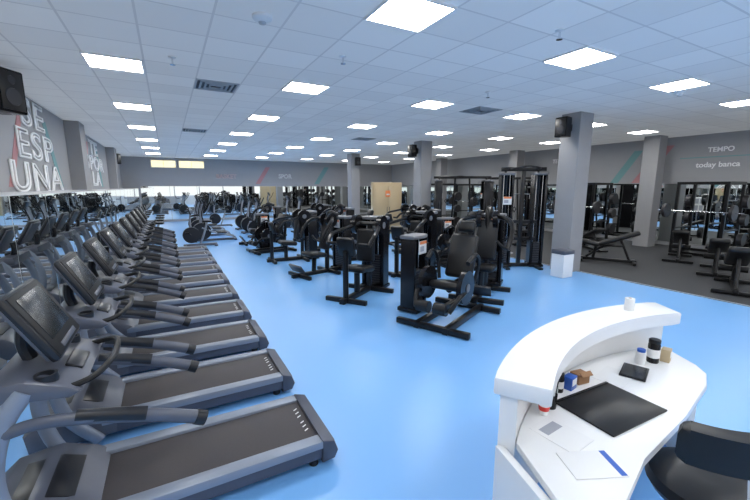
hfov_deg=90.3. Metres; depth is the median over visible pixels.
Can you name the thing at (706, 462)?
office chair
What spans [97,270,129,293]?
tray
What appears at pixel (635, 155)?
stripe
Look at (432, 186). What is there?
pane
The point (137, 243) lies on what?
tray
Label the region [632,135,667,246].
pillar
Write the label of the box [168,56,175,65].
sprinkler
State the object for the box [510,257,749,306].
trim
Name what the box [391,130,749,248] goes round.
wall
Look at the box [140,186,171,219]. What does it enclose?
pane
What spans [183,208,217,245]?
exercise bike
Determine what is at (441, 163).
pillar
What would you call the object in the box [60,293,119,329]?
tray
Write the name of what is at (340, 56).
sprinkler
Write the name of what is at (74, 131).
pillar
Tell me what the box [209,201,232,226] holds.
exercise bike
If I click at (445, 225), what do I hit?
machine
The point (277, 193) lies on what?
pane
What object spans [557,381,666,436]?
desk mat
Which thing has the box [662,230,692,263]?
weight bench
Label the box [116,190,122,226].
pane
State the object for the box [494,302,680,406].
countertop
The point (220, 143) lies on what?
recessed light
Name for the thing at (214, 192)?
pane
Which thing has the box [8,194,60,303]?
pane
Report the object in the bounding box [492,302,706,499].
reception desk
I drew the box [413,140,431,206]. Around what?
pillar
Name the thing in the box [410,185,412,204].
pane
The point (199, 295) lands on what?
treadmill
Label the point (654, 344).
canister
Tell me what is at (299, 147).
recessed light
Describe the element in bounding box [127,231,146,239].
tray
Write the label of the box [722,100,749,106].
diffuser
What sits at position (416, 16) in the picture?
recessed light
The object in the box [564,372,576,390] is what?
box
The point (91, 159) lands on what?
wall lettering
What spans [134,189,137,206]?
pane
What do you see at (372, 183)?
door frame
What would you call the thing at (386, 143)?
recessed light
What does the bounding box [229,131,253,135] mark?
recessed light
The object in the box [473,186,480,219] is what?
pane
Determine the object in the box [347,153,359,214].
pillar
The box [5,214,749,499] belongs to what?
floor
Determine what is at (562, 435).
leaflet
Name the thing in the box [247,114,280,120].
recessed light
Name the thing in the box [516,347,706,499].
countertop
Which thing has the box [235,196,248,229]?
elliptical trainer
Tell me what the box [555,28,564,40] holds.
sprinkler
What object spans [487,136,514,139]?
recessed light
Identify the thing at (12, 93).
speaker
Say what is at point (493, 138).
diffuser
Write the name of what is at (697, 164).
lettering
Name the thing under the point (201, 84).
ceiling vent
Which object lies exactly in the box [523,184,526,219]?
pane
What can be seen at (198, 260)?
treadmill
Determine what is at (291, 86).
recessed light
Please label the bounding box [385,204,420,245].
machine
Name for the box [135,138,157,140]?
recessed light
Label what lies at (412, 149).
speaker
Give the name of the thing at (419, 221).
machine
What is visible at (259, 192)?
pane
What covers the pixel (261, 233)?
machine
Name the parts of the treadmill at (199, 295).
hood panel, motor, handrail, handrail, foot rail, deck frame, foot rail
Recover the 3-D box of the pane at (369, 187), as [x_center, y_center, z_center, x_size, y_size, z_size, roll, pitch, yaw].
[0.080,-4.007,29.449,1.486,2.000,0.012,-5,11,-28]
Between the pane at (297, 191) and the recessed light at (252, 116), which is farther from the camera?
the pane at (297, 191)
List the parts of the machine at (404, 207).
lever arm, machine frame, backrest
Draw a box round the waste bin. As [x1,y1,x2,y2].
[550,248,574,277]
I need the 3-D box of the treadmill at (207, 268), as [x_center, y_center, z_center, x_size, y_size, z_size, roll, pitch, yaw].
[-4.658,-0.078,8.443,2.130,1.537,0.848,-5,11,-28]
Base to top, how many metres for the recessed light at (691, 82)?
0.024 m
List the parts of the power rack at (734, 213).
weight plate, stored plate, stored plate, weight plate, stored plate, stored plate, stored plate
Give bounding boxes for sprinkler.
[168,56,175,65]
[339,55,346,64]
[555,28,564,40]
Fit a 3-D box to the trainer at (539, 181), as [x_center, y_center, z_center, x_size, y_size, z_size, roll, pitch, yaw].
[3.829,-0.864,9.801,1.210,2.625,1.000,0,10,1]
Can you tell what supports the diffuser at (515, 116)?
attached to the recessed light at (519, 116)
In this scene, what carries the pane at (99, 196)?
attached to the wall ledge
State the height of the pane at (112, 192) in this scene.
1.950 m
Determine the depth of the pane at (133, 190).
17.83 m
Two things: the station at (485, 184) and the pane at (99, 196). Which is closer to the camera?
the pane at (99, 196)
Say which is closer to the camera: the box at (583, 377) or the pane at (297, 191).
the box at (583, 377)
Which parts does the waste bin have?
lid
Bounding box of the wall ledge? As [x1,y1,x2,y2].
[0,188,138,195]
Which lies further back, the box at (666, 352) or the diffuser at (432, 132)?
the diffuser at (432, 132)
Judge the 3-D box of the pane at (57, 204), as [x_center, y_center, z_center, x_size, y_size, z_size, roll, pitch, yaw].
[-4.668,0.127,5.636,0.012,1.950,1.272,-5,11,-28]
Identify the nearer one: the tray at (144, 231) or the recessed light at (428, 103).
the recessed light at (428, 103)
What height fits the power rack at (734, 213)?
2.240 m
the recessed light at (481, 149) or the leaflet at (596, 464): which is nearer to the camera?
the leaflet at (596, 464)
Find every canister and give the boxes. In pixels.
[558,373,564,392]
[646,337,661,363]
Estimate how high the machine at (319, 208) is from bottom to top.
1.460 m
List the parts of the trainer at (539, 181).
guide rod, guide rod, guide rod, guide rod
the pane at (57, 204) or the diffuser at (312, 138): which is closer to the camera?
the pane at (57, 204)
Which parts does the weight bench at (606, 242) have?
seat, bench frame, backrest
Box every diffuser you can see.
[114,103,150,109]
[231,132,250,135]
[312,138,329,139]
[350,124,373,128]
[413,101,449,108]
[426,131,449,134]
[491,137,508,139]
[505,114,537,118]
[630,131,655,133]
[652,79,707,90]
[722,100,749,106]
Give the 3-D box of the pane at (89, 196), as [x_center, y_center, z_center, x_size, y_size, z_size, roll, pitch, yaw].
[-5.921,-0.253,7.882,0.012,1.950,1.272,-5,11,-28]
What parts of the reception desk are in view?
panel, panel, panel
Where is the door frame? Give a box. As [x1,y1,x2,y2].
[371,182,401,215]
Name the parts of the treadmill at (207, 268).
handrail, handrail, foot rail, deck frame, foot rail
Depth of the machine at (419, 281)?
6.06 m
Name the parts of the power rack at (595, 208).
weight plate, rack frame, stored plate, stored plate, stored plate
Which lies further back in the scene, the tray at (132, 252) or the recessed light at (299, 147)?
the recessed light at (299, 147)
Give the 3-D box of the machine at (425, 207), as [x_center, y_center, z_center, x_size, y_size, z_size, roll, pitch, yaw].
[1.343,-0.697,12.089,1.650,1.542,0.995,-5,11,-28]
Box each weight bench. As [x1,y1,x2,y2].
[580,231,640,265]
[582,228,607,251]
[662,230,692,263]
[696,238,730,277]
[710,246,749,296]
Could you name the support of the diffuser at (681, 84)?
attached to the recessed light at (691, 82)
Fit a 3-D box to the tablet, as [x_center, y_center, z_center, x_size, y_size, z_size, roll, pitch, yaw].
[1.905,0.894,2.741,0.160,0.014,0.240,8,13,40]
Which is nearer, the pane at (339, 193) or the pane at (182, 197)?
the pane at (182, 197)
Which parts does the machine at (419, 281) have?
leg lever, guide rod, handle, seat, machine frame, leg lever, backrest, handle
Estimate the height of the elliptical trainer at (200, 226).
1.655 m
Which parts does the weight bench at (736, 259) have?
backrest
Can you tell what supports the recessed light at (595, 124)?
in the ceiling
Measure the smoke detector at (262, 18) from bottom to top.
0.080 m
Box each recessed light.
[79,51,144,73]
[112,101,151,110]
[127,124,155,129]
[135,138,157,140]
[141,146,159,148]
[217,142,237,144]
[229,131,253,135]
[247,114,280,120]
[281,80,330,94]
[285,146,303,148]
[309,137,333,140]
[342,149,359,150]
[346,123,377,128]
[364,0,457,32]
[376,142,398,144]
[409,99,454,108]
[424,130,453,134]
[433,145,453,147]
[481,149,499,150]
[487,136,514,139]
[502,112,542,119]
[539,141,559,143]
[541,45,618,69]
[593,122,608,126]
[626,129,659,133]
[647,77,712,91]
[717,98,749,107]
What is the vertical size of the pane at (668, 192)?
2.080 m
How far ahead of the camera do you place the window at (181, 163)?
22.88 m
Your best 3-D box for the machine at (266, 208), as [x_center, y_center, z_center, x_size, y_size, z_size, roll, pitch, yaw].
[-4.282,-1.018,13.991,1.650,1.542,0.995,-5,11,-28]
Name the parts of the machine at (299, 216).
lever arm, seat, lever arm, machine frame, backrest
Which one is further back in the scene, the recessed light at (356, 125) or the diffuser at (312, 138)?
the diffuser at (312, 138)
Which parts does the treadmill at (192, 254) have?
handrail, foot rail, foot rail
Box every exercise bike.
[141,206,164,218]
[143,205,164,221]
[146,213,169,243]
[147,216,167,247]
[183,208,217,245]
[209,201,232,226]
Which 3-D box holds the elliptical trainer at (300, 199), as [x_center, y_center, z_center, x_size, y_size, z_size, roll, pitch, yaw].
[-3.195,-1.692,17.608,1.600,1.655,0.600,-5,11,-28]
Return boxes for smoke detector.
[252,12,271,24]
[673,91,686,96]
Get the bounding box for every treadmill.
[0,278,337,499]
[22,251,294,454]
[80,237,268,376]
[87,227,251,337]
[109,221,239,310]
[119,216,230,293]
[125,213,222,278]
[130,210,216,267]
[133,208,212,258]
[136,206,208,253]
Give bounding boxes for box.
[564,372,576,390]
[570,369,592,384]
[660,346,671,362]
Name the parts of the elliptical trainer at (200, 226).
arm lever, frame, pedal arm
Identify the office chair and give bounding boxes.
[645,421,749,499]
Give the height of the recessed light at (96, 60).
0.024 m
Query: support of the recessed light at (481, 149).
in the ceiling
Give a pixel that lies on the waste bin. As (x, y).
(562, 259)
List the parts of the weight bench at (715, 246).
backrest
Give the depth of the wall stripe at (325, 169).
27.02 m
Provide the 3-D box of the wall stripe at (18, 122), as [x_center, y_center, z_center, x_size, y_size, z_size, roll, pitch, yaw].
[-6.235,-1.857,6.481,0.004,1.500,1.350,-5,11,-28]
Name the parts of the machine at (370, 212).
machine frame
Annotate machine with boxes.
[239,202,282,245]
[246,207,296,254]
[267,209,318,263]
[288,210,350,280]
[293,203,328,241]
[317,203,354,250]
[326,215,393,305]
[329,210,373,260]
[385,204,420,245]
[388,209,437,277]
[392,204,440,253]
[396,221,500,339]
[436,211,476,267]
[448,206,514,305]
[512,180,530,246]
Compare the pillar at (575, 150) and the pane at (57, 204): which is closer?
the pane at (57, 204)
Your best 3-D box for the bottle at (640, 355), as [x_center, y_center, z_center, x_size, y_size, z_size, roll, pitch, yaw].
[2.052,0.821,2.880,0.070,0.120,0.070,-5,11,-28]
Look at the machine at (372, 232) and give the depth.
7.35 m
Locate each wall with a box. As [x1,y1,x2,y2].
[0,96,122,191]
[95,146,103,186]
[120,156,391,221]
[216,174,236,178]
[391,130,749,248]
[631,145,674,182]
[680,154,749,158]
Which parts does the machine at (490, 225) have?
lever arm, seat, backrest, handle, lever arm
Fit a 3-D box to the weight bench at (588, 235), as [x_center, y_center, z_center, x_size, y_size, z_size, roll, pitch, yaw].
[7.215,-0.418,12.569,0.600,0.789,1.333,0,10,1]
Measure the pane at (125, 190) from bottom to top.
1.950 m
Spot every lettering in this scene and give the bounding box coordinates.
[8,97,63,191]
[87,139,103,185]
[696,161,739,168]
[708,146,734,151]
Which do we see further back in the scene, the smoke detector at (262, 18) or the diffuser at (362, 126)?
the diffuser at (362, 126)
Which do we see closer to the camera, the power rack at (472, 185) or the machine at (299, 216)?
the machine at (299, 216)
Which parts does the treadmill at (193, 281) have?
handrail, handrail, foot rail, deck frame, foot rail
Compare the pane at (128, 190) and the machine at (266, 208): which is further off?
the pane at (128, 190)
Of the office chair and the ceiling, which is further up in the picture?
the ceiling
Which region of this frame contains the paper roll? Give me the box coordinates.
[624,297,634,310]
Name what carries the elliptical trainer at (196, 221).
on the floor
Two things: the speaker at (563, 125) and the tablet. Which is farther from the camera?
the speaker at (563, 125)
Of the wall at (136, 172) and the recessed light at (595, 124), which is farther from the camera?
the wall at (136, 172)
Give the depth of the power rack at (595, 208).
14.18 m
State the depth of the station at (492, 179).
15.89 m
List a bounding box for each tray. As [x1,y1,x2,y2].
[0,333,101,405]
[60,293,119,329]
[96,255,135,272]
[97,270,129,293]
[109,245,140,257]
[119,237,143,247]
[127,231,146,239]
[140,227,148,233]
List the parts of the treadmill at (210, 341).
hood panel, motor, handrail, handrail, foot rail, foot rail, deck frame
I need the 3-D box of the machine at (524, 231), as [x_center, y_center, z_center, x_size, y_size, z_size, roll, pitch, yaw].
[5.521,-1.375,13.612,1.330,2.347,1.120,-8,12,-38]
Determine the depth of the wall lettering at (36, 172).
7.24 m
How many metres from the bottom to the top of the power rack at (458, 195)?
2.240 m
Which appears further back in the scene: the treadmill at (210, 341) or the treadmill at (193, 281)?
the treadmill at (193, 281)
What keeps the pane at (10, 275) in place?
attached to the wall ledge
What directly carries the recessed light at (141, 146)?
in the ceiling
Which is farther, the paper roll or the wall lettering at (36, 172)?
the wall lettering at (36, 172)
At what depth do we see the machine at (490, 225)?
7.46 m
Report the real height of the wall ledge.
2.020 m
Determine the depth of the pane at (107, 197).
9.99 m
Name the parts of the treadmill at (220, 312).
motor, handrail, handrail, foot rail, deck frame, foot rail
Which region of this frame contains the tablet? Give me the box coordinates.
[619,362,648,381]
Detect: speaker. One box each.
[0,66,27,114]
[116,153,120,163]
[355,157,360,165]
[408,144,417,156]
[554,116,572,137]
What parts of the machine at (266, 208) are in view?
lever arm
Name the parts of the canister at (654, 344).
lid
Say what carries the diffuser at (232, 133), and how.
attached to the recessed light at (231, 132)
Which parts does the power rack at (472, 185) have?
rack frame, weight plate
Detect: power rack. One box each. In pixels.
[412,184,461,231]
[449,184,493,226]
[551,183,618,241]
[658,181,749,256]
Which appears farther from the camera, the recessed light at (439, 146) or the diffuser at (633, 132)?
the recessed light at (439, 146)
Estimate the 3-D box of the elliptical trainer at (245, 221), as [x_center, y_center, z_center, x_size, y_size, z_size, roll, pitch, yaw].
[-5.420,-1.641,17.301,1.600,1.655,0.600,-5,11,-28]
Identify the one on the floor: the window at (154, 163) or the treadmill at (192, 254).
the treadmill at (192, 254)
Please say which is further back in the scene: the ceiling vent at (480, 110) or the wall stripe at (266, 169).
the wall stripe at (266, 169)
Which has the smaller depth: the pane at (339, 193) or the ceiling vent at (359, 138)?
the ceiling vent at (359, 138)
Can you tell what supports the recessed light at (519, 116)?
in the ceiling
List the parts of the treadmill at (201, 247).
handrail, foot rail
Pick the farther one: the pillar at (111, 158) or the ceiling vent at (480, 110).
the pillar at (111, 158)
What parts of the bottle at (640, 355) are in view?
lid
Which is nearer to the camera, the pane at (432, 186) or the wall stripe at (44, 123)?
the wall stripe at (44, 123)
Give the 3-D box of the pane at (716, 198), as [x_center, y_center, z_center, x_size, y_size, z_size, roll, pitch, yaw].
[11.502,-1.070,11.845,0.012,2.080,1.586,-5,11,-28]
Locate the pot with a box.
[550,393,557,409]
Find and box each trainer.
[188,197,224,230]
[191,197,230,235]
[194,198,236,242]
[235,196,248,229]
[241,197,255,233]
[247,197,286,237]
[283,196,292,228]
[291,197,304,232]
[314,195,320,203]
[497,165,548,269]
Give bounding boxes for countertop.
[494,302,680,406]
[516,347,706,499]
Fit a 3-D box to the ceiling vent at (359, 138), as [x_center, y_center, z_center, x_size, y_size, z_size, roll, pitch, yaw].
[-0.414,-4.025,13.556,0.670,0.032,0.670,-5,11,-28]
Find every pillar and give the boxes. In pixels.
[63,120,91,189]
[105,147,119,188]
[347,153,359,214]
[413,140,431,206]
[436,158,447,216]
[508,150,524,229]
[550,111,593,271]
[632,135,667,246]
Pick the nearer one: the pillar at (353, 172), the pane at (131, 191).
the pane at (131, 191)
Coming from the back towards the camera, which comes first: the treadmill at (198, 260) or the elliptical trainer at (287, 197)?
the elliptical trainer at (287, 197)
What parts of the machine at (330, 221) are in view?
lever arm, seat, backrest, lever arm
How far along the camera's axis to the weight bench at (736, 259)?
7.41 m
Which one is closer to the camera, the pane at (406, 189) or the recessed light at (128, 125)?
the recessed light at (128, 125)
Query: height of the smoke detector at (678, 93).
0.080 m
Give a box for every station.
[434,176,491,216]
[485,177,530,234]
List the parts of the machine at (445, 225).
machine frame, backrest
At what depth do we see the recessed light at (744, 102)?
7.74 m
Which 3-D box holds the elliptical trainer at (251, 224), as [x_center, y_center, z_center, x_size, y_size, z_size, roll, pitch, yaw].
[-4.650,-1.407,15.919,1.600,1.655,0.600,-5,11,-28]
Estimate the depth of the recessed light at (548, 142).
14.53 m
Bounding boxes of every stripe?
[9,115,20,186]
[42,122,63,186]
[256,167,269,183]
[315,167,328,183]
[610,151,642,182]
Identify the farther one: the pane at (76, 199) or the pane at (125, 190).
the pane at (125, 190)
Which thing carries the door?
in the door frame
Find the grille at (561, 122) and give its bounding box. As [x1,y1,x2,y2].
[555,117,566,135]
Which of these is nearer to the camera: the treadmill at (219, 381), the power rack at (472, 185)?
the treadmill at (219, 381)
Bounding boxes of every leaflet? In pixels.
[529,416,593,451]
[556,450,629,479]
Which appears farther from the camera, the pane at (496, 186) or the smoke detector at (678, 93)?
the pane at (496, 186)
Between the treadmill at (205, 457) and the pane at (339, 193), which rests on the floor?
the treadmill at (205, 457)
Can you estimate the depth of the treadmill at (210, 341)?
4.48 m
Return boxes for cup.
[538,404,549,415]
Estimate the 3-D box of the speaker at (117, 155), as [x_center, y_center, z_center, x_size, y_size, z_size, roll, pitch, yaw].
[-12.377,-4.340,17.744,0.392,0.480,0.320,0,10,1]
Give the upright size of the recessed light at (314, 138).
0.024 m
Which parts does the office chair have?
seat, backrest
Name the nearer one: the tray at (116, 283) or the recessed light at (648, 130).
the tray at (116, 283)
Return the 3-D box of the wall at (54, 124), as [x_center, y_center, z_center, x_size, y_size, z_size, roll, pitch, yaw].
[-7.350,-1.232,8.425,0.200,3.820,30.400,-5,11,-28]
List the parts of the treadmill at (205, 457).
hood panel, motor, handrail, handrail, foot rail, foot rail, deck frame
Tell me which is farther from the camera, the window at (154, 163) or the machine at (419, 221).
the window at (154, 163)
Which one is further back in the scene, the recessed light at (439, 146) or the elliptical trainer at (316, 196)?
the elliptical trainer at (316, 196)
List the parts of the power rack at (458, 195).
rack frame, stored plate, stored plate, stored plate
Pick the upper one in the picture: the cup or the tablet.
the tablet
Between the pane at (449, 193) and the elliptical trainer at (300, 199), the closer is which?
the elliptical trainer at (300, 199)
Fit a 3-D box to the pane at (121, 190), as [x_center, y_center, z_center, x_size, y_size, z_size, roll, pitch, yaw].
[-9.052,-1.203,13.499,0.012,1.950,1.272,-5,11,-28]
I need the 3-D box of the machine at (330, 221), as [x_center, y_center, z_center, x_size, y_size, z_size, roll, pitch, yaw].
[-1.324,-0.189,9.090,1.650,1.542,0.995,-9,13,-43]
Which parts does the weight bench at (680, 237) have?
backrest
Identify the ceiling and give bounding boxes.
[0,0,749,164]
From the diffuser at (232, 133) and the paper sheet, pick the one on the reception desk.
the paper sheet
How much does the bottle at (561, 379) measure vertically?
0.132 m
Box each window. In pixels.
[150,159,175,167]
[178,160,204,168]
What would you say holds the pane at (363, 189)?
attached to the wall at (136, 172)
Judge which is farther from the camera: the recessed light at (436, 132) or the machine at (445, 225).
the recessed light at (436, 132)
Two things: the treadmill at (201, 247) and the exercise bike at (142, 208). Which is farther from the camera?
the exercise bike at (142, 208)
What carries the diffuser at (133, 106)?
attached to the recessed light at (121, 105)
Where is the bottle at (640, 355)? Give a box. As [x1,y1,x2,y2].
[635,347,646,364]
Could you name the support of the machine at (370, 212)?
on the floor
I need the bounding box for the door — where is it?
[374,184,401,233]
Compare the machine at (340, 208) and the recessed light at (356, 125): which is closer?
the recessed light at (356, 125)
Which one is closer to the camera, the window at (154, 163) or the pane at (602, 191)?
the pane at (602, 191)
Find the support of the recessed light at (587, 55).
in the ceiling
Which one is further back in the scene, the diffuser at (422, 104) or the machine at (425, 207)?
the machine at (425, 207)
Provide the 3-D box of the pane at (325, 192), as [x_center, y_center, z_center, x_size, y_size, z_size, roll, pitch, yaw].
[-3.864,-3.646,27.311,1.486,2.000,0.012,-5,11,-28]
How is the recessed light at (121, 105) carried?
in the ceiling
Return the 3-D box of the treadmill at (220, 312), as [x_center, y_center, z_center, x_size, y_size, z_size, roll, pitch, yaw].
[-3.025,0.418,5.514,2.130,1.537,0.848,-5,11,-28]
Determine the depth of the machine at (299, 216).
10.72 m
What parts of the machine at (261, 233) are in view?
leg lever, backrest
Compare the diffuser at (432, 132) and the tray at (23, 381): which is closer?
the tray at (23, 381)
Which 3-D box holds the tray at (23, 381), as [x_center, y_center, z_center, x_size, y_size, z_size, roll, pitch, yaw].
[-1.939,0.686,2.241,0.400,0.140,0.740,-5,11,-28]
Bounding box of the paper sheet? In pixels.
[593,366,631,387]
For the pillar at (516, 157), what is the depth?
17.92 m
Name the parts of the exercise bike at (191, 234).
frame, seat post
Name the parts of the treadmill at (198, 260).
handrail, foot rail, foot rail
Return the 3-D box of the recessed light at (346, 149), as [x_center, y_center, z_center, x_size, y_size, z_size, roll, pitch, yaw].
[-1.083,-4.706,17.581,0.690,0.024,0.652,-5,11,-28]
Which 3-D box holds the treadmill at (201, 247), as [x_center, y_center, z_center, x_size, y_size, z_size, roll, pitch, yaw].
[-6.291,-0.573,11.372,2.130,1.537,0.848,-5,11,-28]
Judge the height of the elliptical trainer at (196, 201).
1.655 m
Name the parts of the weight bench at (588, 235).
backrest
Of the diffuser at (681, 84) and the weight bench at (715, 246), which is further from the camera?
the weight bench at (715, 246)
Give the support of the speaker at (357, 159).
attached to the pillar at (353, 172)
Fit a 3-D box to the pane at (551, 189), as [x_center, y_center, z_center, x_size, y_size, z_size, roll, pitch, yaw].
[8.419,-2.006,17.375,0.012,2.080,1.586,-5,11,-28]
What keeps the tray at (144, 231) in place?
on the treadmill at (198, 260)
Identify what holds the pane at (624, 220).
attached to the wall at (606, 160)
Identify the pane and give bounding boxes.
[0,196,21,369]
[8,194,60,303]
[45,193,75,302]
[67,192,91,264]
[83,191,100,242]
[94,191,109,249]
[103,190,114,234]
[110,190,118,236]
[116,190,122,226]
[120,189,125,230]
[124,189,129,213]
[127,189,131,211]
[130,189,133,209]
[132,189,135,208]
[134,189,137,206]
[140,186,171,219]
[170,186,197,218]
[197,186,223,217]
[223,186,247,216]
[247,186,270,215]
[270,186,291,215]
[292,186,311,210]
[312,186,331,210]
[332,186,347,206]
[360,186,367,212]
[368,186,370,209]
[402,185,410,204]
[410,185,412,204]
[431,185,434,208]
[446,185,453,216]
[453,186,468,218]
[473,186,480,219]
[493,185,497,210]
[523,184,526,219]
[544,184,555,228]
[583,185,609,234]
[608,184,638,237]
[655,183,709,244]
[702,183,749,247]
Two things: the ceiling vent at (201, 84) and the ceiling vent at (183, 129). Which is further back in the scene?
the ceiling vent at (183, 129)
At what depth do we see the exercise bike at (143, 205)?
15.81 m
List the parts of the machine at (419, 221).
lever arm, backrest, lever arm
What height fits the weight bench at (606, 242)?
0.907 m
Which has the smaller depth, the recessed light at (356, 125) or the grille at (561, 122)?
the grille at (561, 122)
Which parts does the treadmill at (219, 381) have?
motor, hood panel, handrail, handrail, foot rail, foot rail, deck frame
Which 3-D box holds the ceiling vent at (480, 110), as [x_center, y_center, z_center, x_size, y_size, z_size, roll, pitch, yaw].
[2.405,-3.170,8.501,0.670,0.032,0.670,-5,11,-28]
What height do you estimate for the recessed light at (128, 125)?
0.024 m
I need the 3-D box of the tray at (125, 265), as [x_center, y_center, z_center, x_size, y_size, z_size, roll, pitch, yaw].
[-3.572,0.191,5.170,0.400,0.140,0.740,-5,11,-28]
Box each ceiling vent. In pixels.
[182,128,206,132]
[193,78,239,92]
[351,137,375,140]
[459,106,501,114]
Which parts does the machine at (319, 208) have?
machine frame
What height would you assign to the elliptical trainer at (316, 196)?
1.655 m
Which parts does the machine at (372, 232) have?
handle, lever arm, seat, handle, backrest, lever arm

